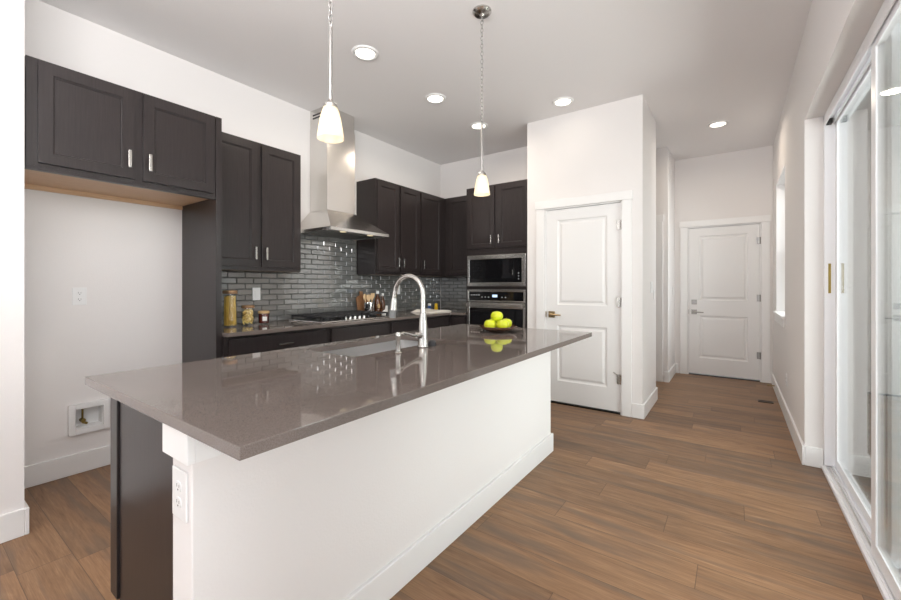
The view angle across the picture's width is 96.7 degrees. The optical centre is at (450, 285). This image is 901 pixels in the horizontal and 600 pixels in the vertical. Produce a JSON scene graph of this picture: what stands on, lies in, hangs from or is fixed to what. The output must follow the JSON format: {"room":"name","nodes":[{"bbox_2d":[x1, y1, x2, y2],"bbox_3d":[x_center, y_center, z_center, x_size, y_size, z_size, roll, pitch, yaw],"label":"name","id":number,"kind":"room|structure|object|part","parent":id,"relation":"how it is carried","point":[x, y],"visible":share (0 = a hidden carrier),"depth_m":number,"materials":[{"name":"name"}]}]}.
{"room":"kitchen","nodes":[
{"label":"kitchen","id":0,"kind":"room"},
{"bbox_2d":[0,0,23,514],"bbox_3d":[-3.882,-0.275,0.244,0.785,3.050,4.905,0,0,35],"label":"wall","id":1,"kind":"structure","parent":0,"point":[11,11],"depth_m":1.98,"materials":[{"name":"white paint"}]},
{"bbox_2d":[24,0,440,465],"bbox_3d":[-1.460,-0.275,4.233,0.120,3.050,4.605,0,0,35],"label":"wall","id":2,"kind":"structure","parent":0,"point":[127,257],"depth_m":2.81,"materials":[{"name":"white paint"}]},
{"bbox_2d":[0,445,110,543],"bbox_3d":[-3.546,1.183,0.600,0.681,0.135,5.875,0,0,35],"label":"baseboard","id":3,"kind":"structure","parent":2,"relation":"attached to","point":[58,468],"depth_m":2.55,"materials":[{"name":"white paint"}]},
{"bbox_2d":[72,288,86,304],"bbox_3d":[-2.481,0.070,2.682,0.008,0.116,0.073,0,0,35],"label":"wall outlet","id":4,"kind":"object","parent":2,"relation":"attached to","point":[79,295],"visible":1,"depth_m":2.68,"materials":[{"name":"white plastic"}]},
{"bbox_2d":[68,398,109,436],"bbox_3d":[-2.478,0.888,2.739,0.112,0.200,0.212,0,0,35],"label":"water supply box","id":5,"kind":"object","parent":2,"relation":"attached to","point":[86,417],"visible":1,"depth_m":2.74,"materials":[{"name":"white plastic"}]},
{"bbox_2d":[24,55,214,209],"bbox_3d":[-2.151,-0.902,2.619,0.618,0.605,0.937,0,0,35],"label":"upper cabinet","id":6,"kind":"object","parent":2,"relation":"attached to","point":[85,135],"visible":0.94,"depth_m":2.41,"materials":[{"name":"brown wood"}]},
{"bbox_3d":[-2.061,-0.920,2.289,0.020,0.534,0.415,0,0,35],"label":"door","id":7,"kind":"part","parent":6,"relation":"part of","materials":[{"name":"brown wood"}]},
{"bbox_3d":[-2.188,-0.617,2.645,0.528,0.034,0.937,0,0,35],"label":"panel","id":8,"kind":"part","parent":6,"relation":"part of","materials":[{"name":"brown wood"}]},
{"bbox_3d":[-1.936,-0.765,2.418,0.034,0.105,0.016,0,0,35],"label":"handle","id":9,"kind":"part","parent":6,"relation":"part of","materials":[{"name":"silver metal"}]},
{"bbox_3d":[-1.876,-0.765,2.503,0.034,0.105,0.016,0,0,35],"label":"handle","id":10,"kind":"part","parent":6,"relation":"part of","materials":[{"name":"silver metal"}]},
{"bbox_3d":[-1.794,-0.920,2.665,0.020,0.534,0.415,0,0,35],"label":"door","id":11,"kind":"part","parent":6,"relation":"part of","materials":[{"name":"brown wood"}]},
{"bbox_2d":[222,132,300,272],"bbox_3d":[-1.723,-0.665,3.443,0.362,1.080,0.816,0,0,35],"label":"upper cabinet","id":12,"kind":"object","parent":2,"relation":"attached to","point":[261,183],"visible":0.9,"depth_m":3.38,"materials":[{"name":"brown wood"}]},
{"bbox_3d":[-1.724,-0.672,3.204,0.020,1.025,0.372,0,0,35],"label":"door","id":13,"kind":"part","parent":12,"relation":"part of","materials":[{"name":"brown wood"}]},
{"bbox_3d":[-1.612,-0.270,3.316,0.034,0.105,0.016,0,0,35],"label":"handle","id":14,"kind":"part","parent":12,"relation":"part of","materials":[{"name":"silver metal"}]},
{"bbox_3d":[-1.743,-0.127,3.457,0.294,0.004,0.796,0,0,35],"label":"panel","id":15,"kind":"part","parent":12,"relation":"part of","materials":[{"name":"brown wood"}]},
{"bbox_3d":[-1.492,-0.672,3.531,0.020,1.025,0.357,0,0,35],"label":"door","id":16,"kind":"part","parent":12,"relation":"part of","materials":[{"name":"brown wood"}]},
{"bbox_2d":[222,234,439,324],"bbox_3d":[-1.127,-0.095,4.588,0.011,0.860,3.373,0,0,35],"label":"backsplash","id":17,"kind":"structure","parent":2,"relation":"attached to","point":[327,281],"depth_m":4.22,"materials":[{"name":"grey tile"}]},
{"bbox_2d":[252,288,259,299],"bbox_3d":[-1.771,0.074,3.662,0.010,0.116,0.073,0,0,35],"label":"wall switch","id":18,"kind":"object","parent":17,"relation":"attached to","point":[255,291],"visible":1,"depth_m":3.65,"materials":[{"name":"white plastic"}]},
{"bbox_2d":[301,107,388,240],"bbox_3d":[-1.108,-1.157,4.124,0.578,1.283,0.755,0,0,35],"label":"range hood","id":19,"kind":"object","parent":2,"relation":"attached to","point":[332,165],"visible":0.86,"depth_m":4.08,"materials":[{"name":"metal"}]},
{"bbox_2d":[356,178,419,275],"bbox_3d":[-0.721,-0.665,4.855,0.362,1.080,0.765,0,0,35],"label":"upper cabinet","id":20,"kind":"object","parent":2,"relation":"attached to","point":[394,209],"visible":0.99,"depth_m":4.65,"materials":[{"name":"brown wood"}]},
{"bbox_3d":[-0.741,-0.127,4.869,0.294,0.004,0.745,0,0,35],"label":"panel","id":21,"kind":"part","parent":20,"relation":"part of","materials":[{"name":"brown wood"}]},
{"bbox_3d":[-0.718,-0.672,4.622,0.020,1.025,0.352,0,0,35],"label":"door","id":22,"kind":"part","parent":20,"relation":"part of","materials":[{"name":"brown wood"}]},
{"bbox_3d":[-0.499,-0.672,4.932,0.020,1.025,0.348,0,0,35],"label":"door","id":23,"kind":"part","parent":20,"relation":"part of","materials":[{"name":"brown wood"}]},
{"bbox_2d":[417,191,445,276],"bbox_3d":[-0.250,-0.665,5.519,0.362,1.080,0.860,0,0,35],"label":"upper cabinet","id":24,"kind":"object","parent":2,"relation":"attached to","point":[432,208],"visible":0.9,"depth_m":5.30,"materials":[{"name":"brown wood"}]},
{"bbox_2d":[173,351,550,599],"bbox_3d":[-0.002,0.810,2.065,0.120,0.880,2.457,0,0,35],"label":"wall","id":25,"kind":"structure","parent":0,"point":[317,516],"depth_m":1.45,"materials":[{"name":"white paint"}]},
{"bbox_2d":[172,465,187,523],"bbox_3d":[-0.717,0.550,1.060,0.085,0.130,0.008,0,0,35],"label":"wall outlet","id":26,"kind":"object","parent":25,"relation":"attached to","point":[179,476],"visible":1,"depth_m":1.05,"materials":[{"name":"white plastic"}]},
{"bbox_2d":[175,480,180,491],"bbox_3d":[-0.718,0.529,1.058,0.033,0.027,0.002,0,0,35],"label":"receptacle","id":27,"kind":"object","parent":26,"relation":"attached to","point":[177,482],"depth_m":1.06,"materials":[{"name":"grey plastic"}]},
{"bbox_2d":[175,496,180,507],"bbox_3d":[-0.718,0.571,1.058,0.033,0.027,0.002,0,0,35],"label":"receptacle","id":28,"kind":"object","parent":26,"relation":"attached to","point":[177,498],"depth_m":1.06,"materials":[{"name":"grey plastic"}]},
{"bbox_2d":[162,423,223,465],"bbox_3d":[0.003,0.409,2.062,0.154,0.082,2.497,0,0,35],"label":"trim","id":29,"kind":"structure","parent":25,"relation":"attached to","point":[178,445],"depth_m":1.03,"materials":[{"name":"white paint"}]},
{"bbox_2d":[344,433,552,599],"bbox_3d":[0.010,1.183,2.067,0.136,0.135,2.473,0,0,35],"label":"baseboard","id":30,"kind":"structure","parent":25,"relation":"attached to","point":[394,576],"depth_m":1.90,"materials":[{"name":"white paint"}]},
{"bbox_2d":[39,0,811,164],"bbox_3d":[-1.258,-1.860,2.167,5.840,0.120,11.380,0,0,35],"label":"ceiling","id":31,"kind":"structure","parent":0,"point":[695,64],"depth_m":3.13,"materials":[{"name":"white paint"}]},
{"bbox_2d":[317,0,343,142],"bbox_3d":[-0.487,-1.198,1.627,0.124,1.204,0.124,0,0,35],"label":"pendant light","id":32,"kind":"object","parent":31,"relation":"hanging from","point":[330,130],"visible":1,"depth_m":1.61,"materials":[{"name":"white glass"}]},
{"bbox_3d":[-0.487,-0.897,1.627,0.015,0.325,0.015,0,0,35],"label":"stem","id":33,"kind":"part","parent":32,"relation":"part of","materials":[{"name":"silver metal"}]},
{"bbox_3d":[-0.487,-0.660,1.627,0.106,0.128,0.106,0,0,35],"label":"lamp shade","id":34,"kind":"part","parent":32,"relation":"part of","materials":[{"name":"white glass"}]},
{"bbox_3d":[-0.487,-1.405,1.627,0.017,0.723,0.017,0,0,-10],"label":"chain","id":35,"kind":"part","parent":32,"relation":"part of","materials":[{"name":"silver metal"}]},
{"bbox_2d":[351,45,378,60],"bbox_3d":[-0.659,-1.794,3.098,0.208,0.011,0.208,0,0,35],"label":"recessed light","id":36,"kind":"object","parent":31,"relation":"in","point":[361,52],"visible":1,"depth_m":3.09,"materials":[{"name":"white paint"}]},
{"bbox_2d":[425,93,445,103],"bbox_3d":[-0.145,-1.794,3.849,0.208,0.011,0.208,0,0,35],"label":"recessed light","id":37,"kind":"object","parent":31,"relation":"in","point":[434,98],"visible":1,"depth_m":3.84,"materials":[{"name":"white paint"}]},
{"bbox_2d":[469,122,487,129],"bbox_3d":[0.317,-1.794,4.508,0.208,0.011,0.208,0,0,35],"label":"recessed light","id":38,"kind":"object","parent":31,"relation":"in","point":[476,125],"visible":0.94,"depth_m":4.49,"materials":[{"name":"white paint"}]},
{"bbox_2d":[472,5,490,196],"bbox_3d":[0.206,-1.198,2.627,0.124,1.204,0.124,0,0,35],"label":"pendant light","id":39,"kind":"object","parent":31,"relation":"hanging from","point":[481,12],"visible":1,"depth_m":2.62,"materials":[{"name":"white glass"}]},
{"bbox_3d":[0.206,-1.405,2.627,0.017,0.723,0.017,0,0,-10],"label":"chain","id":40,"kind":"part","parent":39,"relation":"part of","materials":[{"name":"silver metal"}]},
{"bbox_3d":[0.206,-0.897,2.627,0.015,0.325,0.015,0,0,35],"label":"stem","id":41,"kind":"part","parent":39,"relation":"part of","materials":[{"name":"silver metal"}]},
{"bbox_3d":[0.206,-0.660,2.627,0.106,0.128,0.106,0,0,35],"label":"lamp shade","id":42,"kind":"part","parent":39,"relation":"part of","materials":[{"name":"white glass"}]},
{"bbox_2d":[552,97,573,106],"bbox_3d":[1.099,-1.794,3.917,0.208,0.011,0.208,0,0,35],"label":"recessed light","id":43,"kind":"object","parent":31,"relation":"in","point":[561,101],"visible":1,"depth_m":3.91,"materials":[{"name":"white paint"}]},
{"bbox_2d":[707,120,728,127],"bbox_3d":[2.975,-1.794,4.462,0.208,0.011,0.208,0,0,35],"label":"recessed light","id":44,"kind":"object","parent":31,"relation":"in","point":[721,123],"visible":1,"depth_m":4.45,"materials":[{"name":"white paint"}]},
{"bbox_2d":[0,373,887,599],"bbox_3d":[-1.258,1.310,2.167,5.840,0.120,11.380,0,0,35],"label":"floor","id":45,"kind":"structure","parent":0,"point":[709,495],"depth_m":2.11,"materials":[{"name":"brown wood"}]},
{"bbox_2d":[111,398,172,599],"bbox_3d":[-0.334,0.809,2.309,0.700,0.882,2.400,0,0,35],"label":"base cabinet","id":46,"kind":"object","parent":45,"relation":"on","point":[141,472],"visible":0.07,"depth_m":1.35,"materials":[{"name":"brown wood"}]},
{"bbox_3d":[-1.243,0.759,1.497,0.072,0.782,0.024,0,0,35],"label":"corner post","id":47,"kind":"part","parent":46,"relation":"part of","materials":[{"name":"silver metal"}]},
{"bbox_2d":[85,324,591,460],"bbox_3d":[-0.164,0.351,2.190,1.118,0.030,2.528,0,0,35],"label":"countertop","id":48,"kind":"structure","parent":46,"relation":"on","point":[245,406],"depth_m":1.41,"materials":[{"name":"grey stone"}]},
{"bbox_2d":[325,340,417,355],"bbox_3d":[-0.396,0.467,2.312,0.458,0.199,0.807,0,0,35],"label":"sink","id":49,"kind":"object","parent":48,"relation":"in","point":[390,345],"visible":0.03,"depth_m":2.53,"materials":[{"name":"silver metal"}]},
{"bbox_2d":[394,332,403,353],"bbox_3d":[-0.257,0.284,2.009,0.042,0.103,0.057,0,0,35],"label":"soap dispenser","id":50,"kind":"object","parent":48,"relation":"on","point":[398,335],"visible":1,"depth_m":1.99,"materials":[{"name":"silver metal"}]},
{"bbox_2d":[390,274,428,347],"bbox_3d":[-0.284,0.134,2.200,0.276,0.403,0.217,0,0,35],"label":"kitchen faucet","id":51,"kind":"object","parent":48,"relation":"on","point":[422,334],"visible":0.98,"depth_m":2.19,"materials":[{"name":"silver metal"}]},
{"bbox_3d":[-0.239,0.044,2.264,0.243,0.224,0.027,0,0,35],"label":"spout","id":52,"kind":"part","parent":51,"relation":"part of","materials":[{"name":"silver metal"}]},
{"bbox_3d":[-0.210,0.262,2.119,0.036,0.049,0.170,0,0,35],"label":"lever","id":53,"kind":"part","parent":51,"relation":"part of","materials":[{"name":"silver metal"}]},
{"bbox_2d":[428,340,435,345],"bbox_3d":[-0.103,0.320,2.253,0.048,0.031,0.048,0,0,35],"label":"switch","id":54,"kind":"object","parent":48,"relation":"on","point":[431,342],"visible":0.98,"depth_m":2.24,"materials":[{"name":"grey metal"}]},
{"bbox_2d":[479,325,516,331],"bbox_3d":[0.346,0.315,2.942,0.280,0.041,0.280,0,0,35],"label":"fruit bowl","id":55,"kind":"object","parent":48,"relation":"on","point":[512,327],"visible":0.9,"depth_m":2.85,"materials":[{"name":"brown wood"}]},
{"bbox_2d":[484,318,495,327],"bbox_3d":[0.289,0.279,2.923,0.091,0.085,0.084,0,0,35],"label":"fruit","id":56,"kind":"object","parent":55,"relation":"in","point":[488,323],"visible":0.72,"depth_m":2.89,"materials":[{"name":"green food"}]},
{"bbox_2d":[491,311,502,321],"bbox_3d":[0.341,0.220,2.947,0.091,0.085,0.084,0,0,35],"label":"fruit","id":57,"kind":"object","parent":55,"relation":"in","point":[496,316],"visible":0.92,"depth_m":2.92,"materials":[{"name":"green food"}]},
{"bbox_2d":[496,319,508,327],"bbox_3d":[0.377,0.278,2.898,0.091,0.085,0.084,0,0,35],"label":"fruit","id":58,"kind":"object","parent":55,"relation":"in","point":[502,323],"visible":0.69,"depth_m":2.87,"materials":[{"name":"green food"}]},
{"bbox_2d":[503,317,511,327],"bbox_3d":[0.413,0.275,2.976,0.089,0.083,0.082,0,0,35],"label":"fruit","id":59,"kind":"object","parent":55,"relation":"in","point":[508,320],"visible":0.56,"depth_m":2.95,"materials":[{"name":"green food"}]},
{"bbox_2d":[182,117,221,362],"bbox_3d":[-1.888,0.022,3.034,0.566,2.455,0.039,0,0,35],"label":"end panel","id":60,"kind":"object","parent":45,"relation":"on","point":[202,220],"visible":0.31,"depth_m":2.98,"materials":[{"name":"brown wood"}]},
{"bbox_2d":[222,327,327,357],"bbox_3d":[-1.582,0.809,3.391,0.652,0.882,0.894,0,0,35],"label":"base cabinet","id":61,"kind":"object","parent":45,"relation":"on","point":[248,344],"visible":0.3,"depth_m":3.15,"materials":[{"name":"brown wood"}]},
{"bbox_2d":[222,308,466,336],"bbox_3d":[-0.781,0.351,4.350,0.849,0.030,3.385,0,0,35],"label":"countertop","id":62,"kind":"structure","parent":61,"relation":"on","point":[284,325],"depth_m":3.50,"materials":[{"name":"grey stone"}]},
{"bbox_2d":[222,290,237,326],"bbox_3d":[-1.804,0.186,3.281,0.110,0.298,0.110,0,0,35],"label":"pasta jar","id":63,"kind":"object","parent":62,"relation":"on","point":[229,301],"visible":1,"depth_m":3.26,"materials":[{"name":"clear glass"}]},
{"bbox_3d":[-1.804,0.051,3.281,0.110,0.028,0.110,0,0,35],"label":"lid","id":64,"kind":"part","parent":63,"relation":"part of","materials":[{"name":"brown wood"}]},
{"bbox_2d":[241,305,254,325],"bbox_3d":[-1.719,0.250,3.402,0.102,0.171,0.102,0,0,35],"label":"pasta jar","id":65,"kind":"object","parent":62,"relation":"on","point":[247,317],"visible":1,"depth_m":3.38,"materials":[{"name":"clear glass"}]},
{"bbox_3d":[-1.719,0.176,3.402,0.102,0.024,0.102,0,0,35],"label":"lid","id":66,"kind":"part","parent":65,"relation":"part of","materials":[{"name":"brown wood"}]},
{"bbox_2d":[258,310,269,323],"bbox_3d":[-1.647,0.278,3.537,0.094,0.115,0.094,0,0,35],"label":"jar","id":67,"kind":"object","parent":62,"relation":"on","point":[263,316],"visible":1,"depth_m":3.50,"materials":[{"name":"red glass"}]},
{"bbox_3d":[-1.647,0.232,3.537,0.094,0.024,0.094,0,0,35],"label":"lid","id":68,"kind":"part","parent":67,"relation":"part of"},
{"bbox_2d":[289,310,389,322],"bbox_3d":[-1.099,0.307,4.077,0.510,0.058,0.880,0,0,35],"label":"gas cooktop","id":69,"kind":"object","parent":62,"relation":"in","point":[326,317],"visible":0.98,"depth_m":3.93,"materials":[{"name":"metal"}]},
{"bbox_2d":[292,318,345,321],"bbox_3d":[-1.272,0.323,3.851,0.460,0.002,0.286,0,0,35],"label":"cooktop","id":70,"kind":"object","parent":69,"relation":"on","point":[300,319],"depth_m":3.77,"materials":[{"name":"black metal"}]},
{"bbox_2d":[348,314,382,317],"bbox_3d":[-0.942,0.323,4.316,0.460,0.002,0.286,0,0,35],"label":"cooktop","id":71,"kind":"object","parent":69,"relation":"on","point":[372,315],"depth_m":4.20,"materials":[{"name":"black metal"}]},
{"bbox_2d":[356,291,367,310],"bbox_3d":[-1.022,0.198,4.654,0.068,0.267,0.170,0,0,35],"label":"cutting board","id":72,"kind":"object","parent":62,"relation":"on","point":[360,301],"visible":0.56,"depth_m":4.63,"materials":[{"name":"brown wood"}]},
{"bbox_2d":[364,302,373,310],"bbox_3d":[-0.935,0.262,4.593,0.116,0.147,0.116,0,0,35],"label":"utensil crock","id":73,"kind":"object","parent":62,"relation":"on","point":[368,306],"visible":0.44,"depth_m":4.54,"materials":[{"name":"silver metal"}]},
{"bbox_2d":[374,291,380,310],"bbox_3d":[-0.860,0.197,4.729,0.077,0.277,0.072,0,0,35],"label":"bottle","id":74,"kind":"object","parent":62,"relation":"on","point":[377,303],"visible":0.88,"depth_m":4.71,"materials":[{"name":"brown glass"}]},
{"bbox_2d":[380,293,384,310],"bbox_3d":[-0.817,0.212,4.828,0.060,0.247,0.060,0,0,35],"label":"bottle","id":75,"kind":"object","parent":62,"relation":"on","point":[382,300],"visible":0.83,"depth_m":4.81,"materials":[{"name":"brown glass"}]},
{"bbox_2d":[412,308,449,312],"bbox_3d":[-0.244,0.317,5.187,0.340,0.037,0.500,0,0,35],"label":"kitchen towel","id":76,"kind":"object","parent":62,"relation":"on","point":[427,310],"visible":0.84,"depth_m":5.11,"materials":[{"name":"beige fabric"}]},
{"bbox_2d":[328,321,388,342],"bbox_3d":[-1.098,0.809,4.073,0.652,0.882,0.773,0,0,35],"label":"base cabinet","id":77,"kind":"object","parent":45,"relation":"on","point":[347,332],"visible":0.02,"depth_m":3.86,"materials":[{"name":"brown wood"}]},
{"bbox_2d":[389,315,449,333],"bbox_3d":[-0.552,0.809,4.843,0.652,0.882,1.111,0,0,35],"label":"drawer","id":78,"kind":"object","parent":45,"relation":"on","point":[405,325],"visible":0.06,"depth_m":4.54,"materials":[{"name":"brown wood"}]},
{"bbox_2d":[450,315,466,325],"bbox_3d":[0.254,0.809,5.291,0.248,0.882,0.652,0,0,35],"label":"base cabinet","id":79,"kind":"object","parent":45,"relation":"on","point":[454,319],"visible":0.08,"depth_m":5.05,"materials":[{"name":"brown wood"}]},
{"bbox_3d":[0.102,0.467,5.053,0.200,0.157,0.020,0,0,35],"label":"drawer","id":80,"kind":"part","parent":79,"relation":"part of","materials":[{"name":"black wood"}]},
{"bbox_2d":[467,179,526,301],"bbox_3d":[0.703,0.022,4.972,0.848,2.455,0.652,0,0,35],"label":"oven tower","id":81,"kind":"object","parent":45,"relation":"on","point":[496,222],"visible":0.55,"depth_m":4.72,"materials":[{"name":"brown wood"}]},
{"bbox_3d":[0.370,-0.818,4.863,0.372,0.735,0.020,0,0,35],"label":"door","id":82,"kind":"part","parent":81,"relation":"part of","materials":[{"name":"brown wood"}]},
{"bbox_2d":[466,289,526,327],"bbox_3d":[0.678,0.416,4.937,0.773,0.742,0.642,0,0,35],"label":"wall oven","id":83,"kind":"object","parent":81,"relation":"in","point":[512,304],"visible":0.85,"depth_m":4.70,"materials":[{"name":"silver metal"}]},
{"bbox_3d":[0.508,0.229,4.697,0.749,0.042,0.054,0,0,35],"label":"handle","id":84,"kind":"part","parent":83,"relation":"part of","materials":[{"name":"metal"}]},
{"bbox_3d":[0.535,0.123,4.735,0.729,0.103,0.031,0,0,35],"label":"control panel","id":85,"kind":"part","parent":83,"relation":"part of","materials":[{"name":"black glass"}]},
{"bbox_3d":[0.535,0.507,4.735,0.713,0.485,0.031,0,0,35],"label":"glass","id":86,"kind":"part","parent":83,"relation":"part of","materials":[{"name":"black glass"}]},
{"bbox_3d":[0.533,0.118,4.733,0.773,0.147,0.038,0,0,35],"label":"trim frame","id":87,"kind":"part","parent":83,"relation":"part of","materials":[{"name":"metal"}]},
{"bbox_3d":[0.534,0.490,4.734,0.773,0.580,0.036,0,0,35],"label":"door","id":88,"kind":"part","parent":83,"relation":"part of","materials":[{"name":"glass"}]},
{"bbox_2d":[467,253,526,285],"bbox_3d":[0.680,-0.181,4.940,0.773,0.372,0.555,0,0,35],"label":"microwave","id":89,"kind":"object","parent":81,"relation":"in","point":[499,269],"visible":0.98,"depth_m":4.70,"materials":[{"name":"silver metal"}]},
{"bbox_3d":[0.488,-0.178,4.770,0.600,0.278,0.029,0,0,35],"label":"door","id":90,"kind":"part","parent":89,"relation":"part of","materials":[{"name":"black glass"}]},
{"bbox_3d":[0.774,-0.178,4.567,0.098,0.278,0.029,0,0,35],"label":"control panel","id":91,"kind":"part","parent":89,"relation":"part of","materials":[{"name":"black glass"}]},
{"bbox_3d":[0.709,-0.818,4.622,0.372,0.735,0.020,0,0,35],"label":"door","id":92,"kind":"part","parent":81,"relation":"part of","materials":[{"name":"brown wood"}]},
{"bbox_2d":[758,400,773,403],"bbox_3d":[3.391,1.247,4.314,0.130,0.006,0.080,0,0,35],"label":"floor vent","id":93,"kind":"object","parent":45,"relation":"in","point":[763,401],"visible":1,"depth_m":4.31,"materials":[{"name":"brown metal"}]},
{"bbox_2d":[441,146,526,308],"bbox_3d":[0.621,-0.275,5.506,1.802,3.050,0.120,0,0,35],"label":"wall","id":94,"kind":"structure","parent":0,"point":[457,177],"depth_m":5.53,"materials":[{"name":"white paint"}]},
{"bbox_2d":[441,277,466,308],"bbox_3d":[0.200,0.106,5.723,0.837,0.460,0.011,0,0,35],"label":"backsplash","id":95,"kind":"structure","parent":94,"relation":"attached to","point":[453,289],"depth_m":5.82,"materials":[{"name":"grey tile"}]},
{"bbox_2d":[445,195,466,276],"bbox_3d":[0.230,-0.667,5.505,0.536,1.076,0.330,0,0,35],"label":"upper cabinet","id":96,"kind":"object","parent":94,"relation":"attached to","point":[455,207],"visible":0.51,"depth_m":5.42,"materials":[{"name":"brown wood"}]},
{"bbox_2d":[527,94,655,403],"bbox_3d":[1.555,-0.275,4.427,1.170,3.050,0.780,0,0,35],"label":"wall","id":97,"kind":"structure","parent":0,"point":[610,147],"depth_m":4.01,"materials":[{"name":"white paint"}]},
{"bbox_2d":[535,190,632,416],"bbox_3d":[1.351,0.170,4.125,0.988,2.160,0.169,0,0,35],"label":"door","id":98,"kind":"structure","parent":97,"relation":"in","point":[588,248],"depth_m":4.05,"materials":[{"name":"white paint"}]},
{"bbox_3d":[0.974,0.212,4.350,0.089,2.075,0.018,0,0,35],"label":"casing","id":99,"kind":"part","parent":98,"relation":"part of","materials":[{"name":"white paint"}]},
{"bbox_3d":[1.100,0.305,4.242,0.148,0.066,0.071,0,0,35],"label":"lever handle","id":100,"kind":"part","parent":98,"relation":"part of","materials":[{"name":"gold metal"}]},
{"bbox_3d":[1.328,-0.868,4.093,0.988,0.085,0.026,0,0,35],"label":"head casing","id":101,"kind":"part","parent":98,"relation":"part of","materials":[{"name":"white paint"}]},
{"bbox_3d":[1.687,0.212,3.843,0.089,2.075,0.018,0,0,35],"label":"casing","id":102,"kind":"part","parent":98,"relation":"part of","materials":[{"name":"white paint"}]},
{"bbox_2d":[632,387,657,418],"bbox_3d":[1.189,1.183,4.686,2.098,0.135,0.812,0,0,35],"label":"baseboard","id":103,"kind":"structure","parent":97,"relation":"attached to","point":[640,411],"depth_m":3.81,"materials":[{"name":"white paint"}]},
{"bbox_2d":[656,147,674,381],"bbox_3d":[1.884,-0.275,5.774,2.192,3.050,1.802,0,0,35],"label":"wall","id":104,"kind":"structure","parent":0,"point":[665,162],"depth_m":5.25,"materials":[{"name":"white paint"}]},
{"bbox_2d":[656,215,663,381],"bbox_3d":[2.348,0.163,5.515,1.048,2.175,0.026,0,0,35],"label":"trim","id":105,"kind":"structure","parent":104,"relation":"attached to","point":[659,218],"depth_m":5.24,"materials":[{"name":"white paint"}]},
{"bbox_3d":[2.348,-0.882,5.515,1.048,0.085,0.026,0,0,35],"label":"head casing","id":106,"kind":"part","parent":105,"relation":"part of","materials":[{"name":"white paint"}]},
{"bbox_2d":[664,363,675,382],"bbox_3d":[3.009,1.183,5.488,0.058,0.135,0.726,0,0,35],"label":"baseboard","id":107,"kind":"structure","parent":104,"relation":"attached to","point":[668,376],"depth_m":5.28,"materials":[{"name":"white paint"}]},
{"bbox_2d":[675,145,772,372],"bbox_3d":[3.715,-0.275,5.506,1.105,3.050,0.120,0,0,35],"label":"wall","id":108,"kind":"structure","parent":0,"point":[734,184],"depth_m":5.45,"materials":[{"name":"white paint"}]},
{"bbox_2d":[679,215,770,382],"bbox_3d":[3.712,0.170,5.466,1.028,2.160,0.169,0,0,35],"label":"door","id":109,"kind":"structure","parent":108,"relation":"in","point":[725,267],"depth_m":5.43,"materials":[{"name":"white paint"}]},
{"bbox_3d":[3.318,0.212,5.702,0.089,2.075,0.018,0,0,35],"label":"casing","id":110,"kind":"part","parent":109,"relation":"part of","materials":[{"name":"white paint"}]},
{"bbox_3d":[3.445,0.365,5.595,0.148,0.066,0.071,0,0,35],"label":"lever handle","id":111,"kind":"part","parent":109,"relation":"part of","materials":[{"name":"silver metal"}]},
{"bbox_3d":[3.689,-0.868,5.434,1.028,0.085,0.026,0,0,35],"label":"head casing","id":112,"kind":"part","parent":109,"relation":"part of","materials":[{"name":"white paint"}]},
{"bbox_3d":[4.065,0.212,5.173,0.089,2.075,0.018,0,0,35],"label":"casing","id":113,"kind":"part","parent":109,"relation":"part of","materials":[{"name":"white paint"}]},
{"bbox_2d":[773,0,887,473],"bbox_3d":[1.059,-0.275,0.597,0.243,3.050,11.200,0,0,35],"label":"wall","id":114,"kind":"structure","parent":0,"point":[834,32],"depth_m":2.79,"materials":[{"name":"white paint"}]},
{"bbox_2d":[773,311,784,327],"bbox_3d":[3.591,0.351,4.270,0.183,0.108,1.060,0,0,35],"label":"trim","id":115,"kind":"structure","parent":114,"relation":"attached to","point":[779,315],"depth_m":4.21,"materials":[{"name":"white paint"}]},
{"bbox_3d":[3.591,0.309,4.270,0.183,0.025,1.060,0,0,35],"label":"sill","id":116,"kind":"part","parent":115,"relation":"part of","materials":[{"name":"white paint"}]},
{"bbox_2d":[771,373,822,467],"bbox_3d":[0.958,1.183,0.596,0.111,0.135,11.080,0,0,35],"label":"baseboard","id":117,"kind":"structure","parent":114,"relation":"attached to","point":[808,455],"depth_m":2.95,"materials":[{"name":"white paint"}]},
{"bbox_2d":[822,0,900,599],"bbox_3d":[1.907,0.045,1.749,0.122,2.410,2.380,0,0,35],"label":"door","id":118,"kind":"structure","parent":114,"relation":"in","point":[880,549],"depth_m":1.77,"materials":[{"name":"white plastic"}]},
{"bbox_3d":[2.556,-0.050,2.703,0.013,0.200,0.005,0,0,35],"label":"strike plate","id":119,"kind":"part","parent":118,"relation":"part of","materials":[{"name":"gold metal"}]},
{"bbox_3d":[1.888,1.222,1.762,0.007,0.012,2.280,0,0,35],"label":"rail","id":120,"kind":"part","parent":118,"relation":"part of","materials":[{"name":"metal"}]},
{"bbox_3d":[1.574,0.051,1.320,0.028,2.331,1.225,0,0,35],"label":"panel frame","id":121,"kind":"part","parent":118,"relation":"part of","materials":[{"name":"white plastic"}]},
{"label":"outside","id":122,"kind":"structure","parent":0,"visible":0},
{"bbox_2d":[853,465,887,528],"bbox_3d":[6.246,1.435,0.474,8.360,0.130,32.000,0,0,35],"label":"patio slab","id":123,"kind":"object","parent":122,"point":[862,474],"depth_m":2.79,"materials":[{"name":"concrete"}]},
{"bbox_2d":[853,60,887,470],"bbox_3d":[4.085,-1.690,2.440,2.560,6.120,0.132,0,0,35],"label":"wall","id":124,"kind":"structure","parent":123,"relation":"on","point":[862,112],"depth_m":3.04,"materials":[{"name":"grey paint"}]}
]}

